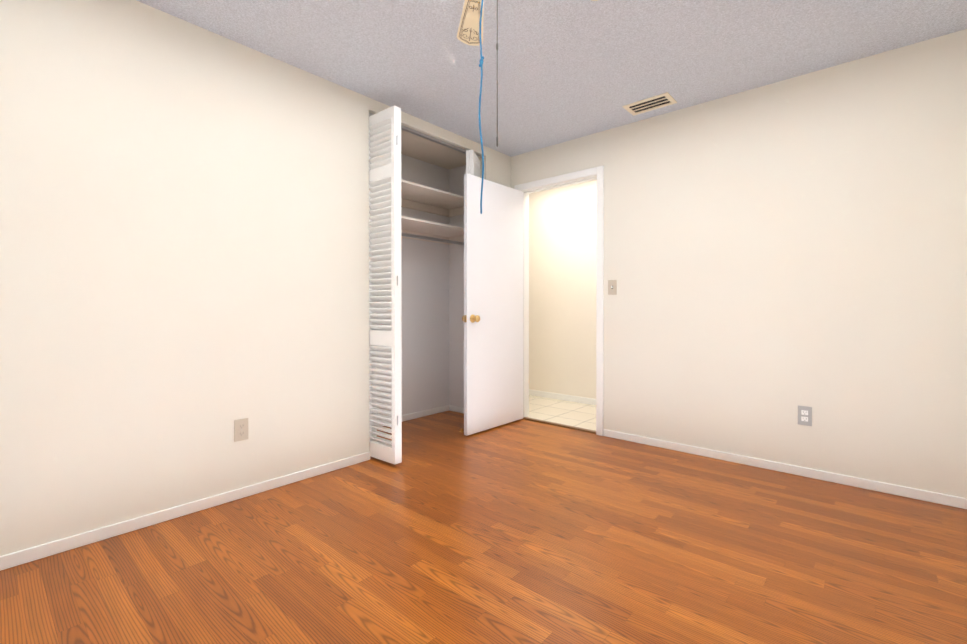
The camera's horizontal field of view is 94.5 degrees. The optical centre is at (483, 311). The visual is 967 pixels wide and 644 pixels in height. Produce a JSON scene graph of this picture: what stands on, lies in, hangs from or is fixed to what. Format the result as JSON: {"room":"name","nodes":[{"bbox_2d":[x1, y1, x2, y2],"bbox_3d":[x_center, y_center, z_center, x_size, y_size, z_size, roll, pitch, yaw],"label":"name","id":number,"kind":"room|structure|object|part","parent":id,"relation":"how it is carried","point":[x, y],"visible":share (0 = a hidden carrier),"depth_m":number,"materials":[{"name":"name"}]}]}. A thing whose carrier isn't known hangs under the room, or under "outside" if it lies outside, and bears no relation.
{"room":"empty bedroom","nodes":[
{"label":"empty bedroom","id":0,"kind":"room"},
{"bbox_2d":[0,0,510,555],"bbox_3d":[-1.276,-0.219,2.511,0.100,2.440,4.550,0,1,41],"label":"wall","id":1,"kind":"structure","parent":0,"point":[184,245],"depth_m":2.14,"materials":[{"name":"beige paint"}]},
{"bbox_2d":[0,451,369,570],"bbox_3d":[-1.716,0.979,1.933,0.012,0.055,2.885,0,1,41],"label":"baseboard","id":2,"kind":"structure","parent":1,"relation":"attached to","point":[17,558],"depth_m":2.13,"materials":[{"name":"white wood"}]},
{"bbox_2d":[234,418,247,441],"bbox_3d":[-1.304,0.634,2.406,0.007,0.115,0.070,0,1,41],"label":"electrical outlet","id":3,"kind":"object","parent":1,"relation":"attached to","point":[240,429],"visible":1,"depth_m":2.40,"materials":[{"name":"beige plastic"}]},
{"bbox_2d":[376,154,448,419],"bbox_3d":[-0.867,-0.231,3.953,0.100,2.440,1.840,0,1,41],"label":"wall","id":4,"kind":"structure","parent":0,"point":[425,316],"depth_m":4.22,"materials":[{"name":"paint"}]},
{"bbox_2d":[377,405,449,425],"bbox_3d":[-0.851,0.963,3.896,0.012,0.055,1.560,0,1,41],"label":"baseboard","id":5,"kind":"structure","parent":4,"relation":"attached to","point":[415,415],"depth_m":4.21,"materials":[{"name":"white wood"}]},
{"bbox_2d":[401,216,463,244],"bbox_3d":[-0.698,-0.711,3.748,0.420,0.089,1.560,0,1,41],"label":"closet shelf","id":6,"kind":"object","parent":4,"relation":"attached to","point":[410,225],"visible":0.25,"depth_m":4.02,"materials":[{"name":"paint"}]},
{"bbox_2d":[401,232,463,244],"bbox_3d":[-0.645,-0.640,3.702,0.048,0.047,1.522,0,1,41],"label":"hanging rail","id":7,"kind":"object","parent":6,"relation":"attached to","point":[430,238],"visible":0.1,"depth_m":3.90,"materials":[{"name":"silver metal"}]},
{"bbox_2d":[401,179,463,216],"bbox_3d":[-0.690,-0.988,3.739,0.440,0.089,1.560,0,1,41],"label":"closet shelf","id":8,"kind":"object","parent":4,"relation":"attached to","point":[418,197],"visible":0.23,"depth_m":4.03,"materials":[{"name":"paint"}]},
{"bbox_2d":[369,98,485,155],"bbox_3d":[-0.413,-1.407,3.490,0.100,0.080,1.205,0,1,41],"label":"lintel","id":9,"kind":"object","parent":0,"point":[420,125],"visible":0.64,"depth_m":3.44,"materials":[{"name":"beige paint"}]},
{"bbox_2d":[369,105,401,463],"bbox_3d":[-0.663,-0.170,2.968,0.306,2.295,0.076,0,1,41],"label":"bifold door","id":10,"kind":"structure","parent":9,"relation":"hanging from","point":[385,199],"depth_m":2.92,"materials":[{"name":"white wood"}]},
{"bbox_2d":[369,112,481,159],"bbox_3d":[-0.411,-1.356,3.489,0.028,0.022,1.205,0,1,41],"label":"rail","id":11,"kind":"object","parent":9,"relation":"attached to","point":[428,137],"visible":0.5,"depth_m":3.50,"materials":[{"name":"white wood"}]},
{"bbox_2d":[466,150,479,176],"bbox_3d":[-0.085,-0.177,3.802,0.071,2.295,0.298,0,0,11],"label":"bifold door","id":12,"kind":"structure","parent":9,"relation":"hanging from","point":[472,163],"depth_m":3.65,"materials":[{"name":"white wood"}]},
{"bbox_2d":[449,165,465,407],"bbox_3d":[-0.080,-0.234,4.368,0.540,2.440,0.180,0,1,41],"label":"wall","id":13,"kind":"structure","parent":0,"point":[456,313],"depth_m":4.41,"materials":[{"name":"paint"}]},
{"bbox_2d":[449,405,463,412],"bbox_3d":[-0.139,0.959,4.301,0.528,0.055,0.012,0,1,41],"label":"baseboard","id":14,"kind":"structure","parent":13,"relation":"attached to","point":[456,409],"depth_m":4.40,"materials":[{"name":"white wood"}]},
{"bbox_2d":[0,395,966,643],"bbox_3d":[-0.218,1.053,2.328,4.950,0.100,5.650,0,1,41],"label":"floor","id":15,"kind":"structure","parent":0,"point":[520,531],"depth_m":1.81,"materials":[{"name":"laminate"}]},
{"bbox_2d":[523,417,595,433],"bbox_3d":[0.654,0.985,3.905,0.762,0.010,0.075,0,1,41],"label":"threshold strip","id":16,"kind":"object","parent":15,"relation":"on","point":[562,425],"visible":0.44,"depth_m":3.86,"materials":[{"name":"brown wood"}]},
{"bbox_2d":[137,0,966,169],"bbox_3d":[-0.218,-1.472,2.307,4.950,0.130,5.650,0,1,41],"label":"ceiling","id":17,"kind":"structure","parent":0,"point":[568,70],"depth_m":2.44,"materials":[{"name":"white paint"}]},
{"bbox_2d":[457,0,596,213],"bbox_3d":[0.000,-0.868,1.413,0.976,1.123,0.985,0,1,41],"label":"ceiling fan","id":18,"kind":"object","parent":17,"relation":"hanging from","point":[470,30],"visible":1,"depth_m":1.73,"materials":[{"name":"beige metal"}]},
{"bbox_3d":[-0.006,-0.693,1.392,0.016,0.772,0.014,0,1,41],"label":"cord","id":19,"kind":"part","parent":18,"relation":"part of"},
{"bbox_3d":[0.043,-0.799,1.443,0.010,0.528,0.009,0,1,41],"label":"pull chain","id":20,"kind":"part","parent":18,"relation":"part of","materials":[{"name":"grey metal"}]},
{"bbox_2d":[622,92,676,115],"bbox_3d":[1.153,-1.441,3.102,0.310,0.006,0.190,0,1,41],"label":"ceiling vent","id":21,"kind":"object","parent":17,"relation":"in","point":[652,103],"visible":1,"depth_m":3.09,"materials":[{"name":"beige metal"}]},
{"bbox_2d":[519,132,598,183],"bbox_3d":[0.669,-1.289,3.904,0.800,0.323,0.120,0,1,41],"label":"lintel","id":22,"kind":"object","parent":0,"point":[574,155],"visible":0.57,"depth_m":3.83,"materials":[{"name":"beige paint"}]},
{"bbox_2d":[529,180,596,398],"bbox_3d":[1.325,-0.236,4.654,4.200,2.440,0.100,0,1,41],"label":"wall","id":23,"kind":"structure","parent":0,"point":[562,278],"depth_m":4.97,"materials":[{"name":"paint"}]},
{"bbox_2d":[529,389,595,404],"bbox_3d":[1.288,0.952,4.622,4.200,0.065,0.012,0,1,41],"label":"baseboard","id":24,"kind":"structure","parent":23,"relation":"attached to","point":[584,400],"depth_m":4.96,"materials":[{"name":"white wood"}]},
{"bbox_2d":[511,29,966,497],"bbox_3d":[0.956,-0.228,3.662,4.950,2.440,0.120,0,1,41],"label":"wall","id":25,"kind":"structure","parent":0,"point":[776,254],"depth_m":2.71,"materials":[{"name":"beige paint"}]},
{"bbox_2d":[464,173,523,435],"bbox_3d":[0.105,-0.059,3.823,0.035,2.076,0.750,0,1,41],"label":"entry door","id":26,"kind":"structure","parent":25,"relation":"in","point":[493,297],"depth_m":3.77,"materials":[{"name":"white wood"}]},
{"bbox_2d":[462,314,479,322],"bbox_3d":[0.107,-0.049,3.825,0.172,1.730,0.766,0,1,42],"label":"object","id":27,"kind":"structure","parent":26,"relation":"attached to","point":[474,318],"depth_m":3.54,"materials":[{"name":"gold metal"}]},
{"bbox_2d":[514,166,603,435],"bbox_3d":[0.671,-0.091,3.915,0.888,2.161,0.156,0,1,41],"label":"door frame","id":28,"kind":"structure","parent":25,"relation":"attached to","point":[598,171],"depth_m":3.65,"materials":[{"name":"white wood"}]},
{"bbox_3d":[0.717,-0.091,3.968,0.888,2.161,0.016,0,1,41],"label":"hall door trim","id":29,"kind":"part","parent":28,"relation":"part of","materials":[{"name":"white paint"}]},
{"bbox_2d":[608,280,616,294],"bbox_3d":[1.013,-0.195,3.521,0.070,0.115,0.018,0,1,41],"label":"light switch","id":30,"kind":"object","parent":25,"relation":"attached to","point":[612,287],"visible":1,"depth_m":3.52,"materials":[{"name":"beige plastic"}]},
{"bbox_2d":[603,429,966,508],"bbox_3d":[1.832,0.971,2.819,2.309,0.055,0.012,0,1,41],"label":"baseboard","id":31,"kind":"structure","parent":25,"relation":"attached to","point":[929,496],"depth_m":2.71,"materials":[{"name":"white wood"}]},
{"bbox_2d":[798,406,811,425],"bbox_3d":[1.952,0.631,2.714,0.070,0.115,0.007,0,1,41],"label":"electrical outlet","id":32,"kind":"object","parent":25,"relation":"attached to","point":[804,415],"visible":1,"depth_m":2.71,"materials":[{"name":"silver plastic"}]}
]}

